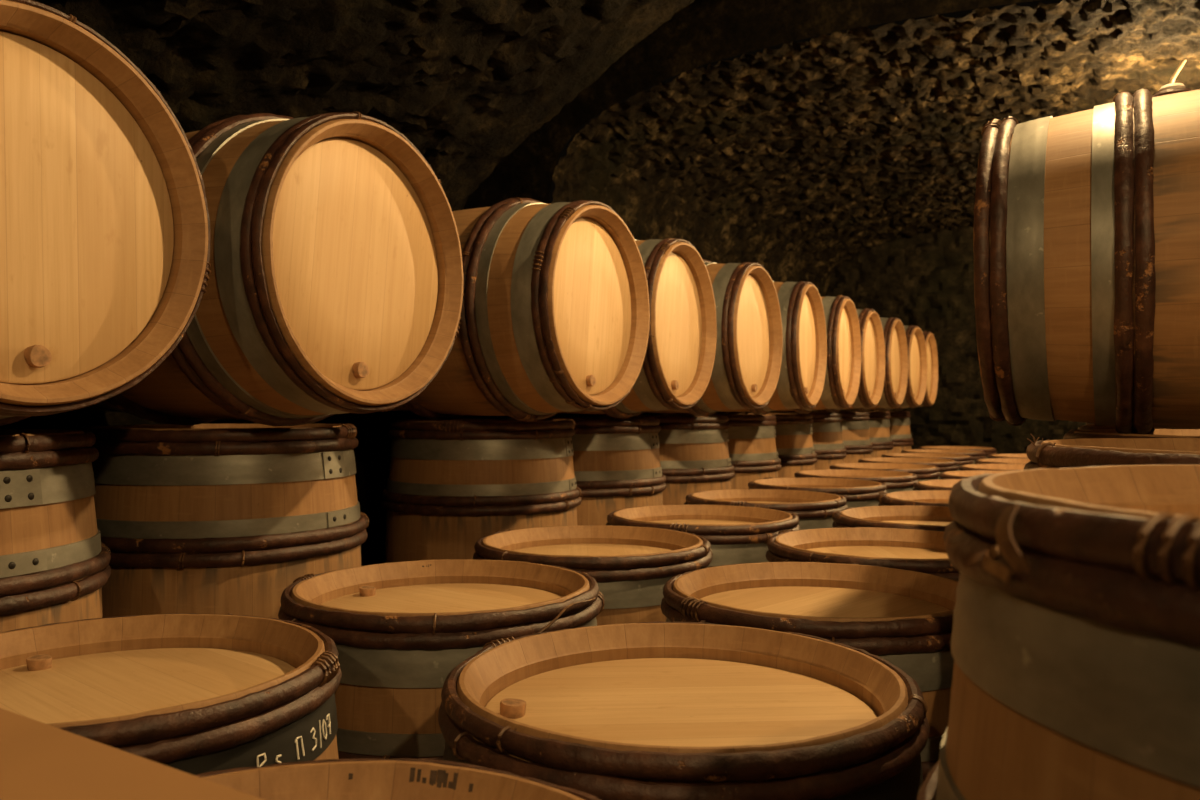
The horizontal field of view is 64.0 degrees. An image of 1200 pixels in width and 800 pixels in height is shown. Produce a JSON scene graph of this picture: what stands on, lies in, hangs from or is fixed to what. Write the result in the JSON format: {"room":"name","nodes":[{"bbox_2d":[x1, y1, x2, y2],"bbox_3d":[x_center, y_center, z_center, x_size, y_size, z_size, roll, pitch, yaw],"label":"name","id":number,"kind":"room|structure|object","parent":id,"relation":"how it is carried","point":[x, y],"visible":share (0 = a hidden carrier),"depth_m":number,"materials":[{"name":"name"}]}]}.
{"room":"wine cellar","nodes":[
{"label":"wine cellar","id":0,"kind":"room"},
{"bbox_2d":[33,0,693,210],"bbox_3d":[-0.233,-0.935,0.702,4.035,1.659,5.400,0,0,29],"label":"ceiling","id":1,"kind":"structure","parent":0,"point":[466,82],"depth_m":3.00,"materials":[{"name":"brown stone"}]},
{"bbox_2d":[0,407,825,565],"bbox_3d":[-0.445,0.566,4.510,0.102,1.440,11.900,0,0,29],"label":"wall","id":2,"kind":"structure","parent":0,"point":[372,452],"depth_m":3.69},
{"bbox_2d":[465,0,694,204],"bbox_3d":[0.697,-1.575,3.274,5.476,2.969,0.028,0,0,29],"label":"trim","id":3,"kind":"structure","parent":2,"relation":"attached to","point":[694,0],"depth_m":3.86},
{"bbox_2d":[463,0,1036,209],"bbox_3d":[1.252,-1.571,4.281,5.461,2.972,0.032,0,0,29],"label":"arch","id":4,"kind":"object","parent":2,"relation":"attached to","point":[704,32],"depth_m":4.72,"materials":[{"name":"black stone"}]},
{"bbox_2d":[552,0,1199,296],"bbox_3d":[2.826,-0.883,6.466,4.274,1.624,5.350,0,0,29],"label":"ceiling","id":5,"kind":"structure","parent":0,"point":[795,160],"depth_m":5.42,"materials":[{"name":"brown stone"}]},
{"bbox_2d":[1169,60,1186,83],"bbox_3d":[2.802,-1.591,4.482,0.343,0.654,0.064,0,0,21],"label":"lamp","id":6,"kind":"object","parent":5,"relation":"hanging from","point":[1182,63],"visible":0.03,"depth_m":4.50,"materials":[{"name":"white"}]},
{"bbox_2d":[825,226,1085,453],"bbox_3d":[4.098,-0.450,8.773,4.400,3.520,0.170,0,0,29],"label":"wall","id":7,"kind":"structure","parent":0,"point":[925,281],"depth_m":9.21,"materials":[{"name":"brown stone"}]},
{"bbox_3d":[1.290,1.311,3.560,4.550,0.100,12.100,0,0,29],"label":"floor","id":8,"kind":"structure","parent":0,"visible":0},
{"bbox_2d":[0,613,341,774],"bbox_3d":[-0.699,0.805,1.362,0.687,0.886,0.687,0,0,22],"label":"wine barrel","id":9,"kind":"object","parent":8,"relation":"on","point":[191,693],"visible":0.68,"depth_m":1.39,"materials":[{"name":"brown wood"}]},
{"bbox_2d":[195,758,600,799],"bbox_3d":[-0.232,0.802,0.677,0.689,0.886,0.687,0,0,-37],"label":"wine barrel","id":10,"kind":"object","parent":8,"relation":"on","point":[356,778],"visible":0.83,"depth_m":0.95,"materials":[{"name":"brown wood"}]},
{"bbox_2d":[0,708,263,799],"bbox_3d":[-0.478,0.318,0.584,0.570,0.078,0.420,0,0,33],"label":"carton","id":11,"kind":"object","parent":10,"relation":"on","point":[39,760],"visible":1,"depth_m":0.72,"materials":[{"name":"brown cardboard"}]},
{"bbox_2d":[278,559,604,759],"bbox_3d":[-0.317,0.809,1.951,0.689,0.886,0.687,0,0,-35],"label":"wine barrel","id":12,"kind":"object","parent":8,"relation":"on","point":[398,630],"visible":0.58,"depth_m":1.67,"materials":[{"name":"brown wood"}]},
{"bbox_2d":[473,525,712,625],"bbox_3d":[-0.020,0.812,2.586,0.687,0.886,0.687,0,0,-35],"label":"wine barrel","id":13,"kind":"object","parent":8,"relation":"on","point":[630,566],"visible":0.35,"depth_m":2.38,"materials":[{"name":"brown wood"}]},
{"bbox_2d":[438,621,929,799],"bbox_3d":[0.106,0.805,1.296,0.687,0.886,0.687,0,0,-35],"label":"wine barrel","id":14,"kind":"object","parent":8,"relation":"on","point":[654,710],"visible":0.95,"depth_m":1.25,"materials":[{"name":"brown wood"}]},
{"bbox_2d":[606,505,799,567],"bbox_3d":[0.339,0.816,3.190,0.687,0.886,0.689,0,0,-27],"label":"wine barrel","id":15,"kind":"object","parent":8,"relation":"on","point":[735,534],"visible":0.15,"depth_m":3.01,"materials":[{"name":"brown wood"}]},
{"bbox_2d":[684,489,847,529],"bbox_3d":[0.660,0.820,3.838,0.687,0.886,0.687,0,0,-39],"label":"wine barrel","id":16,"kind":"object","parent":8,"relation":"on","point":[815,510],"visible":0.2,"depth_m":3.73,"materials":[{"name":"brown wood"}]},
{"bbox_2d":[661,562,958,782],"bbox_3d":[0.443,0.809,1.914,0.687,0.886,0.689,0,0,15],"label":"wine barrel","id":17,"kind":"object","parent":8,"relation":"on","point":[904,618],"visible":0.38,"depth_m":1.92,"materials":[{"name":"brown wood"}]},
{"bbox_2d":[748,477,887,507],"bbox_3d":[1.017,0.825,4.498,0.693,0.884,0.687,0,0,29],"label":"wine barrel","id":18,"kind":"object","parent":8,"relation":"on","point":[857,493],"visible":0.19,"depth_m":4.35,"materials":[{"name":"brown wood"}]},
{"bbox_2d":[794,469,917,492],"bbox_3d":[1.359,0.827,5.120,0.686,0.886,0.688,0,0,39],"label":"wine barrel","id":19,"kind":"object","parent":8,"relation":"on","point":[896,481],"visible":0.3,"depth_m":5.04,"materials":[{"name":"brown wood"}]},
{"bbox_2d":[766,527,959,579],"bbox_3d":[0.763,0.812,2.540,0.687,0.886,0.687,0,0,-27],"label":"wine barrel","id":20,"kind":"object","parent":8,"relation":"on","point":[924,551],"visible":0.15,"depth_m":2.70,"materials":[{"name":"brown wood"}]},
{"bbox_2d":[829,463,939,481],"bbox_3d":[1.698,0.833,5.743,0.686,0.881,0.688,0,0,12],"label":"wine barrel","id":21,"kind":"object","parent":8,"relation":"on","point":[923,472],"visible":0.21,"depth_m":5.72,"materials":[{"name":"brown wood"}]},
{"bbox_2d":[832,505,953,531],"bbox_3d":[1.096,0.816,3.162,0.687,0.886,0.689,0,0,-14],"label":"wine barrel","id":22,"kind":"object","parent":8,"relation":"on","point":[933,518],"visible":0.11,"depth_m":3.39,"materials":[{"name":"brown wood"}]},
{"bbox_2d":[858,457,958,478],"bbox_3d":[2.039,0.837,6.367,0.686,0.882,0.687,0,0,0],"label":"wine barrel","id":23,"kind":"object","parent":8,"relation":"on","point":[945,465],"visible":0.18,"depth_m":6.31,"materials":[{"name":"brown wood"}]},
{"bbox_2d":[878,490,950,505],"bbox_3d":[1.432,0.819,3.782,0.688,0.886,0.686,0,0,13],"label":"wine barrel","id":24,"kind":"object","parent":8,"relation":"on","point":[922,497],"visible":0.11,"depth_m":4.01,"materials":[{"name":"brown wood"}]},
{"bbox_2d":[881,453,973,470],"bbox_3d":[2.379,0.840,6.990,0.708,0.881,0.710,0,0,29],"label":"wine barrel","id":25,"kind":"object","parent":8,"relation":"on","point":[962,459],"visible":0.09,"depth_m":7.02,"materials":[{"name":"brown wood"}]},
{"bbox_2d":[912,479,960,490],"bbox_3d":[1.770,0.825,4.400,0.686,0.881,0.688,0,0,-39],"label":"wine barrel","id":26,"kind":"object","parent":8,"relation":"on","point":[941,484],"visible":0.05,"depth_m":4.59,"materials":[{"name":"brown wood"}]},
{"bbox_2d":[901,449,985,463],"bbox_3d":[2.718,0.844,7.614,0.686,0.882,0.687,0,0,5],"label":"wine barrel","id":27,"kind":"object","parent":8,"relation":"on","point":[976,455],"visible":0.12,"depth_m":7.69,"materials":[{"name":"brown wood"}]},
{"bbox_2d":[918,446,996,458],"bbox_3d":[3.058,0.847,8.236,0.686,0.881,0.688,0,0,-8],"label":"wine barrel","id":28,"kind":"object","parent":8,"relation":"on","point":[988,450],"visible":0.14,"depth_m":8.31,"materials":[{"name":"brown wood"}]},
{"bbox_2d":[938,470,1008,479],"bbox_3d":[2.107,0.829,5.020,0.687,0.882,0.686,0,0,-25],"label":"wine barrel","id":29,"kind":"object","parent":8,"relation":"on","point":[951,474],"visible":0.04,"depth_m":5.27,"materials":[{"name":"brown wood"}]},
{"bbox_2d":[959,464,1024,470],"bbox_3d":[2.444,0.833,5.638,0.696,0.881,0.698,0,0,29],"label":"wine barrel","id":30,"kind":"object","parent":8,"relation":"on","point":[970,467],"visible":0.08,"depth_m":5.89,"materials":[{"name":"brown wood"}]},
{"bbox_2d":[975,458,1030,463],"bbox_3d":[2.783,0.836,6.257,0.687,0.882,0.686,0,0,-28],"label":"wine barrel","id":31,"kind":"object","parent":8,"relation":"on","point":[993,460],"visible":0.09,"depth_m":6.52,"materials":[{"name":"brown wood"}]},
{"bbox_2d":[987,454,1027,458],"bbox_3d":[3.119,0.840,6.877,0.688,0.881,0.686,0,0,24],"label":"wine barrel","id":32,"kind":"object","parent":8,"relation":"on","point":[992,455],"visible":0.06,"depth_m":7.12,"materials":[{"name":"brown wood"}]},
{"bbox_3d":[-0.051,1.110,4.293,0.995,0.310,11.900,0,0,29],"label":"trim","id":33,"kind":"structure","parent":8,"relation":"on","visible":0},
{"bbox_2d":[0,428,110,632],"bbox_3d":[-1.273,0.498,1.745,0.687,0.886,0.689,0,0,-8],"label":"wine barrel","id":34,"kind":"object","parent":33,"relation":"on","point":[54,560],"visible":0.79,"depth_m":1.68,"materials":[{"name":"brown wood"}]},
{"bbox_2d":[0,0,210,425],"bbox_3d":[-1.217,-0.287,1.645,0.881,0.689,0.687,0,0,29],"label":"wine barrel","id":35,"kind":"object","parent":34,"relation":"on","point":[105,237],"visible":1,"depth_m":1.54,"materials":[{"name":"brown wood"}]},
{"bbox_2d":[81,423,368,618],"bbox_3d":[-0.929,0.501,2.377,0.687,0.886,0.687,0,0,24],"label":"wine barrel","id":36,"kind":"object","parent":33,"relation":"on","point":[216,519],"visible":0.54,"depth_m":2.09,"materials":[{"name":"brown wood"}]},
{"bbox_2d":[89,111,463,425],"bbox_3d":[-0.849,-0.290,2.225,0.882,0.700,0.691,0,0,29],"label":"wine barrel","id":37,"kind":"object","parent":36,"relation":"on","point":[335,283],"visible":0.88,"depth_m":1.97,"materials":[{"name":"brown wood"}]},
{"bbox_2d":[381,418,581,562],"bbox_3d":[-0.407,0.507,3.334,0.687,0.886,0.689,0,0,-35],"label":"wine barrel","id":38,"kind":"object","parent":33,"relation":"on","point":[452,484],"visible":0.57,"depth_m":3.05,"materials":[{"name":"brown wood"}]},
{"bbox_2d":[388,197,649,421],"bbox_3d":[-0.367,-0.276,3.067,0.881,0.692,0.691,0,0,30],"label":"wine barrel","id":39,"kind":"object","parent":38,"relation":"on","point":[555,316],"visible":0.7,"depth_m":2.78,"materials":[{"name":"brown wood"}]},
{"bbox_2d":[507,416,666,525],"bbox_3d":[-0.070,0.510,3.953,0.687,0.886,0.687,0,0,-2],"label":"wine barrel","id":40,"kind":"object","parent":33,"relation":"on","point":[616,461],"visible":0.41,"depth_m":3.66,"materials":[{"name":"brown wood"}]},
{"bbox_2d":[548,238,716,417],"bbox_3d":[-0.070,-0.277,3.697,0.881,0.692,0.690,0,0,28],"label":"wine barrel","id":41,"kind":"object","parent":40,"relation":"on","point":[675,373],"visible":0.39,"depth_m":3.51,"materials":[{"name":"brown wood"}]},
{"bbox_2d":[599,415,734,504],"bbox_3d":[0.304,0.514,4.638,0.692,0.886,0.690,0,0,29],"label":"wine barrel","id":42,"kind":"object","parent":33,"relation":"on","point":[693,450],"visible":0.27,"depth_m":4.34,"materials":[{"name":"brown wood"}]},
{"bbox_2d":[636,259,782,416],"bbox_3d":[0.298,-0.274,4.287,0.881,0.694,0.688,0,0,29],"label":"wine barrel","id":43,"kind":"object","parent":42,"relation":"on","point":[745,374],"visible":0.41,"depth_m":4.05,"materials":[{"name":"brown wood"}]},
{"bbox_2d":[667,413,781,488],"bbox_3d":[0.643,0.518,5.262,0.687,0.886,0.687,0,0,-29],"label":"wine barrel","id":44,"kind":"object","parent":33,"relation":"on","point":[753,454],"visible":0.21,"depth_m":4.98,"materials":[{"name":"brown wood"}]},
{"bbox_2d":[688,281,826,414],"bbox_3d":[0.649,-0.267,4.889,0.881,0.690,0.689,0,0,26],"label":"wine barrel","id":45,"kind":"object","parent":44,"relation":"on","point":[801,380],"visible":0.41,"depth_m":4.66,"materials":[{"name":"brown wood"}]},
{"bbox_2d":[714,413,816,477],"bbox_3d":[0.979,0.521,5.876,0.689,0.886,0.687,0,0,2],"label":"wine barrel","id":46,"kind":"object","parent":33,"relation":"on","point":[793,439],"visible":0.23,"depth_m":5.60,"materials":[{"name":"brown wood"}]},
{"bbox_2d":[738,295,860,413],"bbox_3d":[0.998,-0.265,5.529,0.882,0.690,0.691,0,0,27],"label":"wine barrel","id":47,"kind":"object","parent":46,"relation":"on","point":[843,365],"visible":0.26,"depth_m":5.33,"materials":[{"name":"brown wood"}]},
{"bbox_2d":[791,412,846,469],"bbox_3d":[1.313,0.527,6.491,0.687,0.882,0.687,0,0,34],"label":"wine barrel","id":48,"kind":"object","parent":33,"relation":"on","point":[828,444],"visible":0.22,"depth_m":6.21,"materials":[{"name":"brown wood"}]},
{"bbox_2d":[775,308,884,412],"bbox_3d":[1.345,-0.261,6.250,0.881,0.689,0.690,0,0,29],"label":"wine barrel","id":49,"kind":"object","parent":48,"relation":"on","point":[872,376],"visible":0.27,"depth_m":6.12,"materials":[{"name":"brown wood"}]},
{"bbox_2d":[784,412,872,462],"bbox_3d":[1.682,0.531,7.166,0.688,0.881,0.688,0,0,23],"label":"wine barrel","id":50,"kind":"object","parent":33,"relation":"on","point":[855,425],"visible":0.22,"depth_m":6.89,"materials":[{"name":"brown wood"}]},
{"bbox_2d":[813,317,907,411],"bbox_3d":[1.692,-0.260,6.864,0.882,0.688,0.689,0,0,29],"label":"wine barrel","id":51,"kind":"object","parent":50,"relation":"on","point":[896,352],"visible":0.17,"depth_m":6.71,"materials":[{"name":"brown wood"}]},
{"bbox_2d":[825,411,893,457],"bbox_3d":[2.026,0.535,7.799,0.687,0.881,0.688,0,0,29],"label":"wine barrel","id":52,"kind":"object","parent":33,"relation":"on","point":[879,423],"visible":0.17,"depth_m":7.53,"materials":[{"name":"brown wood"}]},
{"bbox_2d":[840,325,926,411],"bbox_3d":[2.041,-0.253,7.505,0.882,0.688,0.689,0,0,31],"label":"wine barrel","id":53,"kind":"object","parent":52,"relation":"on","point":[916,346],"visible":0.15,"depth_m":7.37,"materials":[{"name":"brown wood"}]},
{"bbox_2d":[839,411,912,452],"bbox_3d":[2.424,0.539,8.527,0.688,0.881,0.688,0,0,-3],"label":"wine barrel","id":54,"kind":"object","parent":33,"relation":"on","point":[900,434],"visible":0.15,"depth_m":8.25,"materials":[{"name":"brown wood"}]},
{"bbox_2d":[894,331,937,409],"bbox_3d":[2.366,-0.256,8.164,0.881,0.687,0.690,0,0,29],"label":"wine barrel","id":55,"kind":"object","parent":54,"relation":"on","point":[931,348],"visible":0.14,"depth_m":8.12,"materials":[{"name":"brown wood"}]},
{"bbox_3d":[2.410,1.105,2.951,1.640,0.305,11.900,0,0,29],"label":"trim","id":56,"kind":"structure","parent":8,"relation":"on","visible":0},
{"bbox_2d":[917,465,1199,799],"bbox_3d":[0.554,0.496,0.595,0.687,0.886,0.687,0,0,-7],"label":"wine barrel","id":57,"kind":"object","parent":56,"relation":"on","point":[1075,640],"visible":1,"depth_m":0.53,"materials":[{"name":"brown wood"}]},
{"bbox_2d":[1024,434,1199,469],"bbox_3d":[0.938,0.497,1.331,0.687,0.892,0.689,0,0,-24],"label":"wine barrel","id":58,"kind":"object","parent":56,"relation":"on","point":[1082,452],"visible":0.21,"depth_m":1.31,"materials":[{"name":"brown wood"}]},
{"bbox_2d":[1078,424,1182,429],"bbox_3d":[1.640,0.510,2.588,0.688,0.881,0.688,0,0,10],"label":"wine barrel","id":59,"kind":"object","parent":56,"relation":"on","point":[1085,427],"visible":0.05,"depth_m":2.58,"materials":[{"name":"brown wood"}]},
{"bbox_2d":[1063,429,1199,438],"bbox_3d":[1.293,0.506,1.951,0.687,0.882,0.687,0,0,-23],"label":"wine barrel","id":60,"kind":"object","parent":56,"relation":"on","point":[1103,433],"visible":0.05,"depth_m":2.00,"materials":[{"name":"brown wood"}]},
{"bbox_2d":[973,89,1199,434],"bbox_3d":[1.230,-0.265,1.862,0.886,0.701,0.689,0,0,29],"label":"wine barrel","id":61,"kind":"object","parent":60,"relation":"on","point":[1086,232],"visible":1,"depth_m":1.74,"materials":[{"name":"brown wood"}]},
{"bbox_2d":[1152,83,1191,96],"bbox_3d":[1.140,-0.613,1.913,0.076,0.027,0.076,0,0,29],"label":"bung","id":62,"kind":"object","parent":61,"relation":"on","point":[1172,88],"visible":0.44,"depth_m":1.89,"materials":[{"name":"white plastic"}]}
]}

